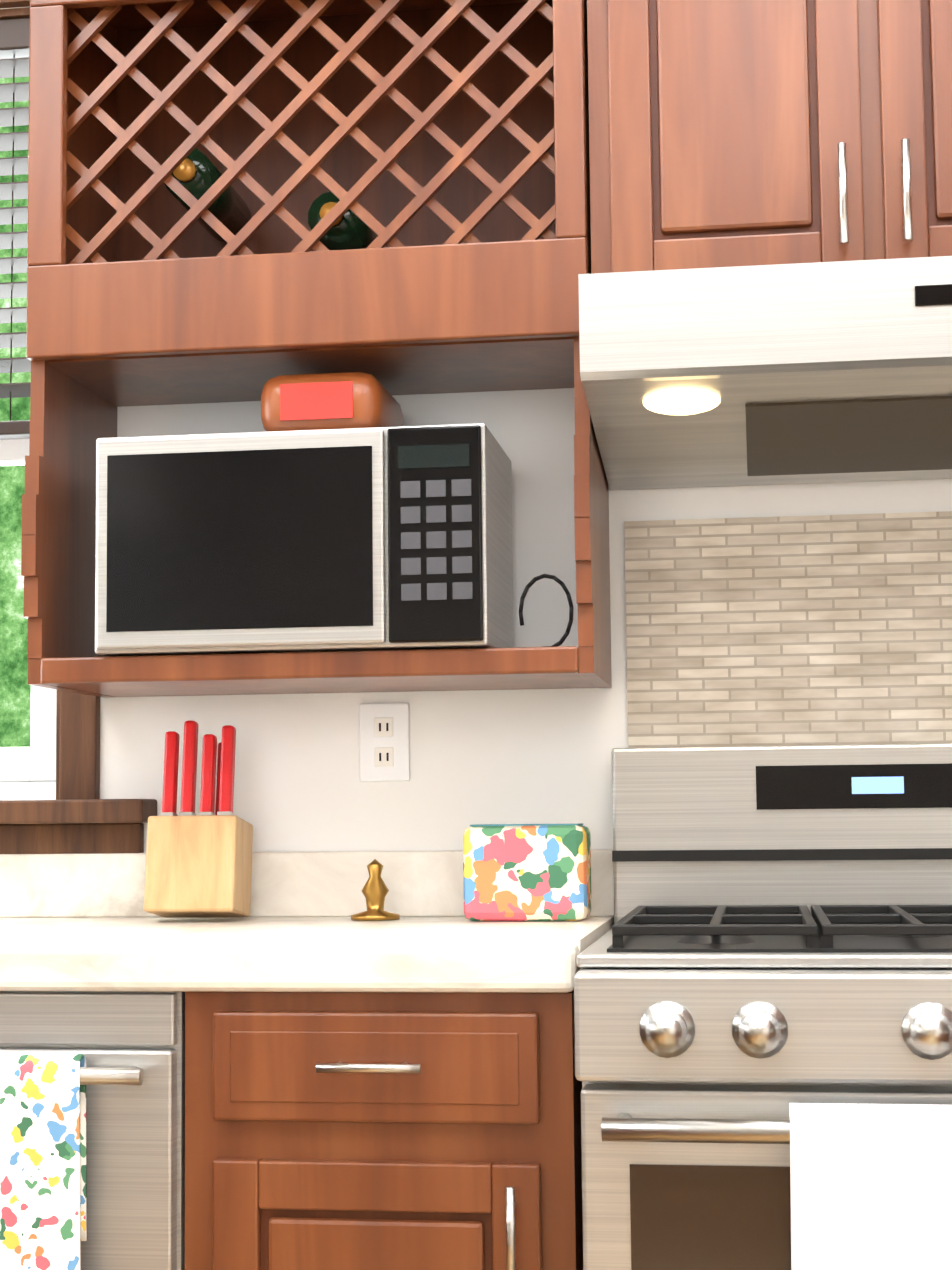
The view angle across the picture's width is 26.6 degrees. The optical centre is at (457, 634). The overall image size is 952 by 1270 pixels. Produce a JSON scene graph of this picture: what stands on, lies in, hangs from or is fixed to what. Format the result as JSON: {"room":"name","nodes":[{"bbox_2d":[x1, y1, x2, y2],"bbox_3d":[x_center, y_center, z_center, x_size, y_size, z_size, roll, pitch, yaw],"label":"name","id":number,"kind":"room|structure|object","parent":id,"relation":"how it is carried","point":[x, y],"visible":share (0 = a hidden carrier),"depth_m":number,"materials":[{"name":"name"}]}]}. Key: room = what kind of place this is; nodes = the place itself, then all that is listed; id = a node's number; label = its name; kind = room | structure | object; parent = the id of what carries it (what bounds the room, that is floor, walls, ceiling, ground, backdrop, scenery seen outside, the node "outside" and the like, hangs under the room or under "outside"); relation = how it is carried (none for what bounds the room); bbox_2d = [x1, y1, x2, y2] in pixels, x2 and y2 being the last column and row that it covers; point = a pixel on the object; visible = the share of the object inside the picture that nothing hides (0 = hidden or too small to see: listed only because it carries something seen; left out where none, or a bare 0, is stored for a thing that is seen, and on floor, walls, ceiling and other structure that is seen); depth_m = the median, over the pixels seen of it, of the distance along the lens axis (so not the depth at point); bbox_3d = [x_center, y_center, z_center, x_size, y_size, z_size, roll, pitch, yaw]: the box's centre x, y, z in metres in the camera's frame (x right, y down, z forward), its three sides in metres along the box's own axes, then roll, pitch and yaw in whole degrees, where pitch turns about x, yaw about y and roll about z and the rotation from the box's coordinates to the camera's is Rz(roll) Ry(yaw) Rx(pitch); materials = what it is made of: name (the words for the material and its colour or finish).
{"room":"kitchen","nodes":[
{"label":"kitchen","id":0,"kind":"room"},
{"bbox_2d":[0,6,951,852],"bbox_3d":[0.078,-0.107,3.054,4.005,2.900,0.160,-1,-5,8],"label":"wall","id":1,"kind":"structure","parent":0,"point":[510,756],"depth_m":2.97,"materials":[{"name":"white paint"}]},
{"bbox_2d":[0,0,156,853],"bbox_3d":[-0.974,-0.371,3.196,1.057,1.501,0.231,-1,-5,8],"label":"window","id":2,"kind":"structure","parent":1,"relation":"in","point":[78,815],"depth_m":3.02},
{"bbox_2d":[0,18,30,439],"bbox_3d":[-0.972,-0.633,3.210,0.721,0.664,0.056,-1,-5,8],"label":"window blind","id":3,"kind":"object","parent":2,"relation":"attached to","point":[14,48],"visible":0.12,"depth_m":3.17,"materials":[{"name":"white plastic"}]},
{"bbox_2d":[21,0,611,697],"bbox_3d":[-0.190,-0.459,2.866,0.776,1.064,0.348,-1,-5,8],"label":"wine rack cabinet","id":4,"kind":"object","parent":1,"relation":"attached to","point":[237,200],"visible":0.96,"depth_m":2.77,"materials":[{"name":"brown wood"}]},
{"bbox_2d":[95,423,513,656],"bbox_3d":[-0.206,-0.115,2.814,0.535,0.297,0.299,-1,-5,8],"label":"microwave","id":5,"kind":"object","parent":4,"relation":"in","point":[366,539],"visible":0.96,"depth_m":2.67,"materials":[{"name":"silver metal"}]},
{"bbox_2d":[261,372,402,430],"bbox_3d":[-0.175,-0.308,2.834,0.170,0.089,0.223,-1,-5,8],"label":"bread loaf","id":6,"kind":"object","parent":5,"relation":"on","point":[342,400],"visible":0.77,"depth_m":2.73,"materials":[{"name":"brown food"}]},
{"bbox_2d":[519,574,573,646],"bbox_3d":[0.120,-0.031,2.736,0.075,0.105,0.006,-1,-5,8],"label":"cord","id":7,"kind":"object","parent":5,"relation":"attached to","point":[565,589],"visible":0.92,"depth_m":2.73,"materials":[{"name":"black plastic"}]},
{"bbox_2d":[359,703,409,780],"bbox_3d":[-0.108,0.158,2.971,0.075,0.115,0.008,-1,-5,8],"label":"electrical outlet plate","id":8,"kind":"object","parent":1,"relation":"attached to","point":[384,749],"visible":1,"depth_m":2.96,"materials":[{"name":"white plastic"}]},
{"bbox_2d":[578,256,951,489],"bbox_3d":[0.551,-0.338,2.666,0.735,0.190,0.501,-1,-5,8],"label":"range hood","id":9,"kind":"object","parent":1,"relation":"attached to","point":[816,372],"visible":1,"depth_m":2.48,"materials":[{"name":"silver metal"}]},
{"bbox_2d":[587,0,951,273],"bbox_3d":[0.561,-0.713,2.780,0.736,0.573,0.338,-1,-5,8],"label":"upper cabinet","id":10,"kind":"object","parent":1,"relation":"attached to","point":[728,133],"visible":0.65,"depth_m":2.61,"materials":[{"name":"brown wood"}]},
{"bbox_2d":[624,511,951,747],"bbox_3d":[0.601,0.110,2.869,0.714,0.571,0.008,-1,-5,8],"label":"tile backsplash","id":11,"kind":"structure","parent":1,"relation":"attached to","point":[799,630],"depth_m":2.89,"materials":[{"name":"tile"}]},
{"bbox_3d":[-0.362,1.118,-0.100,4.285,0.100,6.570,-1,-5,8],"label":"floor","id":12,"kind":"structure","parent":0,"visible":0},
{"bbox_2d":[0,991,184,1269],"bbox_3d":[-0.586,0.880,2.615,0.603,0.868,0.629,-1,-5,8],"label":"dishwasher","id":13,"kind":"object","parent":12,"relation":"on","point":[92,1130],"visible":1,"depth_m":2.34,"materials":[{"name":"silver metal"}]},
{"bbox_2d":[185,990,582,1269],"bbox_3d":[-0.049,0.873,2.588,0.458,0.866,0.621,-1,-5,8],"label":"base cabinet","id":14,"kind":"object","parent":12,"relation":"on","point":[382,1130],"visible":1,"depth_m":2.29,"materials":[{"name":"brown wood"}]},
{"bbox_2d":[0,849,613,992],"bbox_3d":[-0.046,0.321,2.152,3.681,0.152,1.575,-1,-5,8],"label":"countertop","id":15,"kind":"structure","parent":14,"relation":"on","point":[77,922],"depth_m":2.51,"materials":[{"name":"stone"}]},
{"bbox_2d":[144,720,252,917],"bbox_3d":[-0.369,0.263,2.875,0.130,0.283,0.117,-1,-5,8],"label":"knife block","id":16,"kind":"object","parent":15,"relation":"on","point":[199,865],"visible":1,"depth_m":2.83,"materials":[{"name":"brown wood"}]},
{"bbox_2d":[351,859,399,919],"bbox_3d":[-0.116,0.360,2.849,0.070,0.085,0.070,-1,-5,8],"label":"figurine","id":17,"kind":"object","parent":15,"relation":"on","point":[375,890],"visible":1,"depth_m":2.84,"materials":[{"name":"gold metal"}]},
{"bbox_2d":[463,823,591,920],"bbox_3d":[0.098,0.329,2.799,0.170,0.132,0.100,-1,-5,8],"label":"tin box","id":18,"kind":"object","parent":15,"relation":"on","point":[526,872],"visible":1,"depth_m":2.75,"materials":[{"name":"multicoloured metal"}]},
{"bbox_2d":[574,743,951,1269],"bbox_3d":[0.552,0.703,2.425,0.760,1.163,0.737,-1,-5,8],"label":"range","id":19,"kind":"object","parent":12,"relation":"on","point":[763,1017],"visible":1,"depth_m":2.19,"materials":[{"name":"silver metal"}]},
{"label":"outside","id":20,"kind":"structure","parent":0,"visible":0},
{"bbox_2d":[0,77,55,781],"bbox_3d":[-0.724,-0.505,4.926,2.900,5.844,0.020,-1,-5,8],"label":"window","id":21,"kind":"structure","parent":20,"point":[15,699],"depth_m":4.95,"materials":[{"name":"green"}]}
]}

